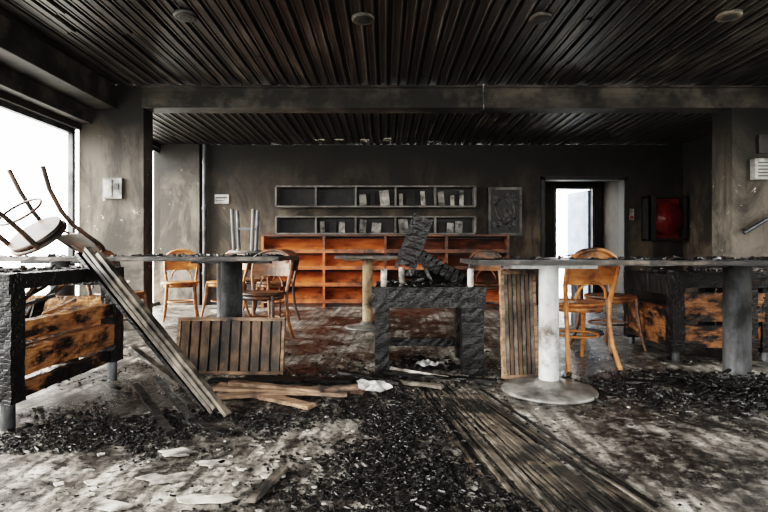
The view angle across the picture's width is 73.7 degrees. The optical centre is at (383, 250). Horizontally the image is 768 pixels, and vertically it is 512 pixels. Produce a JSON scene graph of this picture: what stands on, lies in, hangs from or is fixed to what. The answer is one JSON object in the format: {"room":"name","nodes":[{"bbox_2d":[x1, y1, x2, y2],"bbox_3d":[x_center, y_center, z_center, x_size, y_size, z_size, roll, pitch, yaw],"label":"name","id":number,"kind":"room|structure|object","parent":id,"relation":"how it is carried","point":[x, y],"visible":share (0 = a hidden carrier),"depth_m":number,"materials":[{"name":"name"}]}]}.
{"room":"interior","nodes":[
{"label":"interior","id":0,"kind":"room"},
{"bbox_2d":[0,90,159,149],"bbox_3d":[-3.425,-0.470,2.750,0.350,2.620,10.500,0,0,0],"label":"wall","id":1,"kind":"structure","parent":0,"point":[5,97],"depth_m":4.86,"materials":[{"name":"paint"}]},
{"bbox_2d":[0,100,74,255],"bbox_3d":[-3.335,-0.355,1.845,0.050,1.890,7.290,0,0,0],"label":"window","id":2,"kind":"structure","parent":1,"relation":"in","point":[3,105],"depth_m":5.44,"materials":[{"name":"metal"}]},
{"bbox_2d":[153,147,159,305],"bbox_3d":[-3.525,-0.370,6.870,0.050,2.420,2.240,0,0,0],"label":"window","id":3,"kind":"structure","parent":1,"relation":"in","point":[155,150],"depth_m":7.88,"materials":[{"name":"metal"}]},
{"bbox_2d":[79,85,152,328],"bbox_3d":[-2.930,-0.470,5.610,0.700,2.620,0.220,0,0,0],"label":"pillar","id":4,"kind":"structure","parent":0,"point":[118,143],"depth_m":5.50,"materials":[{"name":"paint"}]},
{"bbox_2d":[103,178,122,198],"bbox_3d":[-2.900,-0.670,5.475,0.200,0.220,0.050,0,0,0],"label":"box","id":5,"kind":"object","parent":4,"relation":"attached to","point":[112,187],"visible":1,"depth_m":5.46,"materials":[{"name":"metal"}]},
{"bbox_2d":[160,143,201,304],"bbox_3d":[-3.150,-0.410,7.950,0.600,2.500,0.100,0,0,0],"label":"pillar","id":6,"kind":"structure","parent":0,"point":[180,164],"depth_m":7.90,"materials":[{"name":"paint"}]},
{"bbox_2d":[0,0,767,145],"bbox_3d":[0.610,-1.760,2.750,8.434,0.240,10.800,0,0,0],"label":"ceiling","id":7,"kind":"structure","parent":0,"point":[126,43],"depth_m":4.56,"materials":[{"name":"paint"}]},
{"bbox_2d":[0,14,116,123],"bbox_3d":[-3.055,-1.564,1.508,0.390,0.408,7.975,0,0,0],"label":"ceiling beam","id":8,"kind":"structure","parent":7,"relation":"attached to","point":[33,71],"depth_m":4.56,"materials":[{"name":"grey concrete"}]},
{"bbox_2d":[172,9,196,22],"bbox_3d":[-1.500,-1.770,3.860,0.176,0.031,0.176,0,0,0],"label":"recessed light","id":9,"kind":"object","parent":7,"relation":"in","point":[184,15],"visible":1,"depth_m":3.82,"materials":[{"name":"grey metal"}]},
{"bbox_2d":[352,12,374,24],"bbox_3d":[-0.160,-1.770,3.910,0.176,0.031,0.176,0,0,0],"label":"recessed light","id":10,"kind":"object","parent":7,"relation":"in","point":[359,18],"visible":1,"depth_m":3.87,"materials":[{"name":"grey metal"}]},
{"bbox_2d":[315,138,438,142],"bbox_3d":[-0.102,-1.644,7.610,1.859,0.009,0.314,0,0,0],"label":"paint","id":11,"kind":"object","parent":7,"relation":"attached to","point":[385,139],"visible":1,"depth_m":7.55,"materials":[{"name":"paint"}]},
{"bbox_2d":[140,85,767,112],"bbox_3d":[1.035,-1.652,5.585,7.270,0.232,0.270,0,0,0],"label":"ceiling beam","id":12,"kind":"structure","parent":7,"relation":"attached to","point":[155,98],"depth_m":5.49,"materials":[{"name":"grey concrete"}]},
{"bbox_2d":[528,11,551,24],"bbox_3d":[1.190,-1.770,3.900,0.176,0.031,0.176,0,0,0],"label":"recessed light","id":13,"kind":"object","parent":7,"relation":"in","point":[539,18],"visible":1,"depth_m":3.87,"materials":[{"name":"grey metal"}]},
{"bbox_2d":[715,9,742,22],"bbox_3d":[2.600,-1.770,3.860,0.176,0.031,0.176,0,0,0],"label":"recessed light","id":14,"kind":"object","parent":7,"relation":"in","point":[725,16],"visible":1,"depth_m":3.83,"materials":[{"name":"grey metal"}]},
{"bbox_2d":[0,296,767,511],"bbox_3d":[0.585,0.900,3.475,8.470,0.120,12.250,0,0,0],"label":"floor","id":15,"kind":"structure","parent":0,"point":[744,488],"depth_m":2.32,"materials":[{"name":"grey concrete"}]},
{"bbox_2d":[0,264,123,431],"bbox_3d":[-2.167,0.459,2.865,0.911,0.762,1.036,0,0,0],"label":"armchair","id":16,"kind":"object","parent":15,"relation":"on","point":[38,332],"visible":0.95,"depth_m":2.75,"materials":[{"name":"brown wood"}]},
{"bbox_2d":[80,250,147,320],"bbox_3d":[-2.450,0.410,4.711,0.498,0.872,0.432,0,0,20],"label":"bentwood chair","id":17,"kind":"object","parent":15,"relation":"on","point":[141,294],"visible":0.2,"depth_m":4.78,"materials":[{"name":"brown wood"}]},
{"bbox_2d":[0,253,297,363],"bbox_3d":[-1.785,0.426,3.897,2.134,0.827,0.810,0,0,0],"label":"cafe table","id":18,"kind":"object","parent":15,"relation":"on","point":[232,265],"visible":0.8,"depth_m":3.82,"materials":[{"name":"metal"}]},
{"bbox_2d":[0,166,105,255],"bbox_3d":[-2.616,-0.291,3.899,0.432,0.661,0.936,0,0,24],"label":"bentwood chair","id":19,"kind":"object","parent":18,"relation":"on","point":[40,234],"visible":0.94,"depth_m":3.85,"materials":[{"name":"wood"}]},
{"bbox_2d":[162,249,198,321],"bbox_3d":[-2.511,0.410,6.330,0.432,0.872,0.498,0,0,-20],"label":"bentwood chair","id":20,"kind":"object","parent":15,"relation":"on","point":[168,265],"visible":0.94,"depth_m":6.43,"materials":[{"name":"brown wood"}]},
{"bbox_2d":[202,144,206,305],"bbox_3d":[-2.770,-0.405,7.900,0.080,2.490,0.080,0,0,0],"label":"vertical pipe","id":21,"kind":"object","parent":15,"relation":"on","point":[204,146],"visible":0.96,"depth_m":7.88,"materials":[{"name":"metal"}]},
{"bbox_2d":[128,346,287,502],"bbox_3d":[-1.051,0.756,2.698,0.388,0.172,2.358,0,0,-31],"label":"boards","id":22,"kind":"object","parent":15,"relation":"on","point":[188,418],"visible":0.92,"depth_m":2.49,"materials":[{"name":"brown wood"}]},
{"bbox_2d":[200,249,250,316],"bbox_3d":[-1.989,0.410,6.430,0.432,0.872,0.498,0,0,20],"label":"bentwood chair","id":23,"kind":"object","parent":15,"relation":"on","point":[213,283],"visible":0.3,"depth_m":6.38,"materials":[{"name":"brown wood"}]},
{"bbox_2d":[163,253,290,316],"bbox_3d":[-1.700,0.426,5.397,1.304,0.819,0.810,0,0,0],"label":"cafe table","id":24,"kind":"object","parent":15,"relation":"on","point":[183,254],"visible":0.12,"depth_m":5.34,"materials":[{"name":"metal"}]},
{"bbox_2d":[228,209,260,253],"bbox_3d":[-1.450,-0.200,5.350,0.340,0.461,0.340,0,0,0],"label":"stool","id":25,"kind":"object","parent":24,"relation":"on","point":[233,228],"visible":0.9,"depth_m":5.25,"materials":[{"name":"metal"}]},
{"bbox_2d":[177,317,285,374],"bbox_3d":[-1.049,0.648,3.503,0.743,0.388,0.104,0,0,2],"label":"slatted panel","id":26,"kind":"object","parent":15,"relation":"on","point":[213,345],"visible":0.91,"depth_m":3.49,"materials":[{"name":"brown wood"}]},
{"bbox_2d":[243,249,271,310],"bbox_3d":[-1.744,0.410,6.969,0.432,0.872,0.498,0,0,-10],"label":"bentwood chair","id":27,"kind":"object","parent":15,"relation":"on","point":[247,280],"visible":0.2,"depth_m":6.81,"materials":[{"name":"brown wood"}]},
{"bbox_2d":[243,248,294,337],"bbox_3d":[-1.115,0.410,4.751,0.432,0.872,0.498,0,0,10],"label":"bentwood chair","id":28,"kind":"object","parent":15,"relation":"on","point":[276,268],"visible":0.67,"depth_m":4.90,"materials":[{"name":"brown wood"}]},
{"bbox_2d":[255,249,300,319],"bbox_3d":[-1.329,0.410,6.276,0.432,0.872,0.498,0,0,-40],"label":"bentwood chair","id":29,"kind":"object","parent":15,"relation":"on","point":[268,284],"visible":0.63,"depth_m":6.21,"materials":[{"name":"brown wood"}]},
{"bbox_2d":[208,375,364,409],"bbox_3d":[-0.626,0.803,3.000,1.015,0.067,0.587,0,0,8],"label":"planks","id":30,"kind":"object","parent":15,"relation":"on","point":[265,388],"visible":0.99,"depth_m":2.94,"materials":[{"name":"brown wood"}]},
{"bbox_2d":[21,352,691,511],"bbox_3d":[0.103,0.835,2.768,4.446,0.005,2.860,0,0,0],"label":"fragments","id":31,"kind":"object","parent":15,"relation":"on","point":[103,504],"visible":0.8,"depth_m":1.86,"materials":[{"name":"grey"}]},
{"bbox_2d":[335,253,416,330],"bbox_3d":[-0.075,0.431,5.597,0.854,0.811,0.810,0,0,0],"label":"cafe table","id":32,"kind":"object","parent":15,"relation":"on","point":[367,324],"visible":0.76,"depth_m":5.55,"materials":[{"name":"beige metal"}]},
{"bbox_2d":[0,317,767,511],"bbox_3d":[0.253,0.772,3.702,6.331,0.133,5.607,0,0,0],"label":"debris","id":33,"kind":"object","parent":15,"relation":"on","point":[693,392],"visible":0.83,"depth_m":2.35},
{"bbox_2d":[75,247,231,416],"bbox_3d":[-1.299,0.406,2.805,1.144,0.859,0.058,0,0,24],"label":"leaning slats","id":34,"kind":"object","parent":33,"relation":"on","point":[101,269],"visible":1,"depth_m":2.77,"materials":[{"name":"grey wood"}]},
{"bbox_2d":[357,379,392,391],"bbox_3d":[-0.060,0.767,2.920,0.187,0.030,0.240,0,0,-11],"label":"crumpled paper","id":35,"kind":"object","parent":33,"relation":"on","point":[379,386],"visible":1,"depth_m":2.92,"materials":[{"name":"white paper"}]},
{"bbox_2d":[416,359,439,366],"bbox_3d":[0.299,0.787,3.599,0.140,0.029,0.146,0,0,44],"label":"crumpled paper","id":36,"kind":"object","parent":33,"relation":"on","point":[423,363],"visible":1,"depth_m":3.58,"materials":[{"name":"white paper"}]},
{"bbox_2d":[261,235,509,306],"bbox_3d":[0.020,0.297,7.810,3.720,1.085,0.320,0,0,0],"label":"bookcase","id":37,"kind":"object","parent":15,"relation":"on","point":[322,280],"visible":0.43,"depth_m":7.77,"materials":[{"name":"orange wood"}]},
{"bbox_2d":[372,267,486,375],"bbox_3d":[0.300,0.479,3.750,0.765,0.719,0.706,0,0,0],"label":"armchair","id":38,"kind":"object","parent":15,"relation":"on","point":[468,301],"visible":0.96,"depth_m":3.41,"materials":[{"name":"charred wood"},{"name":"smoked steel"}]},
{"bbox_2d":[394,213,466,284],"bbox_3d":[0.342,-0.007,3.765,0.543,0.522,0.420,0,0,0],"label":"chair","id":39,"kind":"object","parent":38,"relation":"on","point":[416,237],"visible":0.97,"depth_m":3.58,"materials":[{"name":"black wood"}]},
{"bbox_2d":[468,249,502,305],"bbox_3d":[1.205,0.410,6.031,0.432,0.872,0.498,0,0,10],"label":"bentwood chair","id":40,"kind":"object","parent":15,"relation":"on","point":[482,253],"visible":0.52,"depth_m":6.22,"materials":[{"name":"brown wood"}]},
{"bbox_2d":[498,270,538,378],"bbox_3d":[0.894,0.484,3.404,0.253,0.712,0.088,0,0,-12],"label":"slatted panel","id":41,"kind":"object","parent":15,"relation":"on","point":[517,289],"visible":0.98,"depth_m":3.39,"materials":[{"name":"brown wood"}]},
{"bbox_2d":[413,379,659,511],"bbox_3d":[0.544,0.836,2.284,0.525,0.009,2.162,0,0,-8],"label":"fallen slats","id":42,"kind":"object","parent":15,"relation":"on","point":[516,443],"visible":0.96,"depth_m":2.03,"materials":[{"name":"brown wood"}]},
{"bbox_2d":[337,369,758,391],"bbox_3d":[0.940,0.800,3.128,2.543,0.045,0.318,0,0,6],"label":"boards","id":43,"kind":"object","parent":15,"relation":"on","point":[342,372],"visible":0.89,"depth_m":3.19,"materials":[{"name":"brown wood"}]},
{"bbox_2d":[391,367,458,380],"bbox_3d":[0.265,0.790,3.290,0.454,0.060,0.020,0,0,18],"label":"wooden stick","id":44,"kind":"object","parent":43,"relation":"on","point":[392,368],"visible":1,"depth_m":3.31,"materials":[{"name":"paint"}]},
{"bbox_2d":[460,255,649,404],"bbox_3d":[0.985,0.430,3.142,0.934,0.812,0.719,0,0,0],"label":"cafe table","id":45,"kind":"object","parent":15,"relation":"on","point":[548,388],"visible":1,"depth_m":3.00,"materials":[{"name":"paint"}]},
{"bbox_2d":[538,247,622,371],"bbox_3d":[1.436,0.410,3.809,0.432,0.872,0.498,0,0,-10],"label":"bentwood chair","id":46,"kind":"object","parent":15,"relation":"on","point":[604,275],"visible":0.77,"depth_m":3.63,"materials":[{"name":"brown wood"}]},
{"bbox_2d":[528,256,632,335],"bbox_3d":[2.150,0.442,5.347,1.103,0.788,0.710,0,0,0],"label":"cafe table","id":47,"kind":"object","parent":15,"relation":"on","point":[573,287],"visible":0.24,"depth_m":5.25,"materials":[{"name":"metal"}]},
{"bbox_2d":[570,248,646,353],"bbox_3d":[1.939,0.410,4.450,0.432,0.872,0.498,0,0,-20],"label":"bentwood chair","id":48,"kind":"object","parent":15,"relation":"on","point":[618,298],"visible":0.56,"depth_m":4.32,"materials":[{"name":"brown wood"}]},
{"bbox_2d":[610,256,767,379],"bbox_3d":[2.365,0.435,3.347,1.774,0.809,0.810,0,0,0],"label":"cafe table","id":49,"kind":"object","parent":15,"relation":"on","point":[736,273],"visible":0.79,"depth_m":3.31,"materials":[{"name":"metal"}]},
{"bbox_2d":[623,268,767,360],"bbox_3d":[2.590,0.493,4.265,0.786,0.694,0.876,0,0,0],"label":"armchair","id":50,"kind":"object","parent":15,"relation":"on","point":[661,324],"visible":0.82,"depth_m":3.92,"materials":[{"name":"brown wood"}]},
{"bbox_2d":[716,268,767,324],"bbox_3d":[3.475,0.484,4.290,0.856,0.713,0.826,0,0,0],"label":"armchair","id":51,"kind":"object","parent":15,"relation":"on","point":[764,269],"visible":0.04,"depth_m":4.62,"materials":[{"name":"brown wood"}]},
{"bbox_2d":[154,145,682,301],"bbox_3d":[0.610,-0.410,8.750,8.420,2.500,1.500,0,0,0],"label":"wall","id":52,"kind":"structure","parent":0,"point":[250,175],"depth_m":8.00,"materials":[{"name":"paint"}]},
{"bbox_2d":[215,195,228,203],"bbox_3d":[-2.530,-0.810,7.987,0.220,0.140,0.024,0,0,0],"label":"plate","id":53,"kind":"object","parent":52,"relation":"attached to","point":[219,199],"visible":1,"depth_m":7.98,"materials":[{"name":"grey plastic"}]},
{"bbox_2d":[275,216,475,234],"bbox_3d":[-0.125,-0.390,7.855,3.038,0.280,0.270,0,0,0],"label":"display shelf","id":54,"kind":"object","parent":52,"relation":"attached to","point":[284,225],"visible":0.91,"depth_m":7.88,"materials":[{"name":"wood"}]},
{"bbox_2d":[275,185,475,208],"bbox_3d":[-0.125,-0.825,7.855,3.038,0.330,0.270,0,0,0],"label":"display shelf","id":55,"kind":"object","parent":52,"relation":"attached to","point":[286,196],"visible":1,"depth_m":7.97,"materials":[{"name":"wood"}]},
{"bbox_2d":[207,299,665,304],"bbox_3d":[0.915,0.795,7.992,7.510,0.090,0.015,0,0,0],"label":"baseboard","id":56,"kind":"structure","parent":52,"relation":"attached to","point":[656,301],"depth_m":7.99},
{"bbox_2d":[488,187,521,235],"bbox_3d":[1.880,-0.615,7.949,0.520,0.750,0.082,0,0,0],"label":"relief panel","id":57,"kind":"object","parent":52,"relation":"attached to","point":[504,203],"visible":0.99,"depth_m":7.93,"materials":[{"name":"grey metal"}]},
{"bbox_2d":[554,187,594,294],"bbox_3d":[3.490,-0.170,9.761,0.740,2.020,0.763,0,0,0],"label":"door","id":58,"kind":"structure","parent":52,"relation":"in","point":[581,205],"depth_m":9.62,"materials":[{"name":"metal"}]},
{"bbox_2d":[541,176,627,304],"bbox_3d":[3.125,-0.165,8.065,1.350,2.010,0.190,0,0,0],"label":"door frame","id":59,"kind":"structure","parent":52,"relation":"attached to","point":[623,180],"depth_m":7.97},
{"bbox_2d":[629,209,633,219],"bbox_3d":[3.865,-0.570,7.990,0.070,0.180,0.020,0,0,0],"label":"fire alarm","id":60,"kind":"object","parent":52,"relation":"attached to","point":[631,211],"visible":1,"depth_m":7.99,"materials":[{"name":"grey plastic"}]},
{"bbox_2d":[642,196,686,240],"bbox_3d":[4.315,-0.500,7.870,0.610,0.680,0.240,0,0,0],"label":"cabinet","id":61,"kind":"object","parent":52,"relation":"attached to","point":[664,218],"visible":1,"depth_m":7.83,"materials":[{"name":"red metal"}]},
{"bbox_2d":[683,135,711,292],"bbox_3d":[4.745,-0.470,2.750,0.150,2.620,10.500,0,0,0],"label":"wall","id":62,"kind":"structure","parent":0,"point":[697,154],"depth_m":7.60,"materials":[{"name":"paint"}]},
{"bbox_2d":[712,108,767,323],"bbox_3d":[4.205,-0.470,5.670,0.930,2.620,0.340,0,0,0],"label":"pillar","id":63,"kind":"structure","parent":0,"point":[739,202],"depth_m":5.50,"materials":[{"name":"paint"}]},
{"bbox_2d":[741,216,767,234],"bbox_3d":[4.165,-0.415,5.429,0.792,0.488,0.141,0,0,0],"label":"handrail","id":64,"kind":"object","parent":63,"relation":"attached to","point":[744,230],"visible":1,"depth_m":5.36,"materials":[{"name":"metal"}]},
{"bbox_2d":[750,135,767,179],"bbox_3d":[4.165,-1.000,5.457,0.470,0.480,0.085,0,0,0],"label":"vent unit","id":65,"kind":"object","parent":63,"relation":"attached to","point":[758,167],"visible":1,"depth_m":5.45,"materials":[{"name":"grey plastic"}]},
{"label":"outside","id":66,"kind":"structure","parent":0,"visible":0},
{"bbox_2d":[25,268,583,301],"bbox_3d":[0.000,1.055,0.000,60.000,0.170,60.000,0,0,0],"label":"ground","id":67,"kind":"structure","parent":66,"point":[45,291],"depth_m":12.90,"materials":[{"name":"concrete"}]}
]}

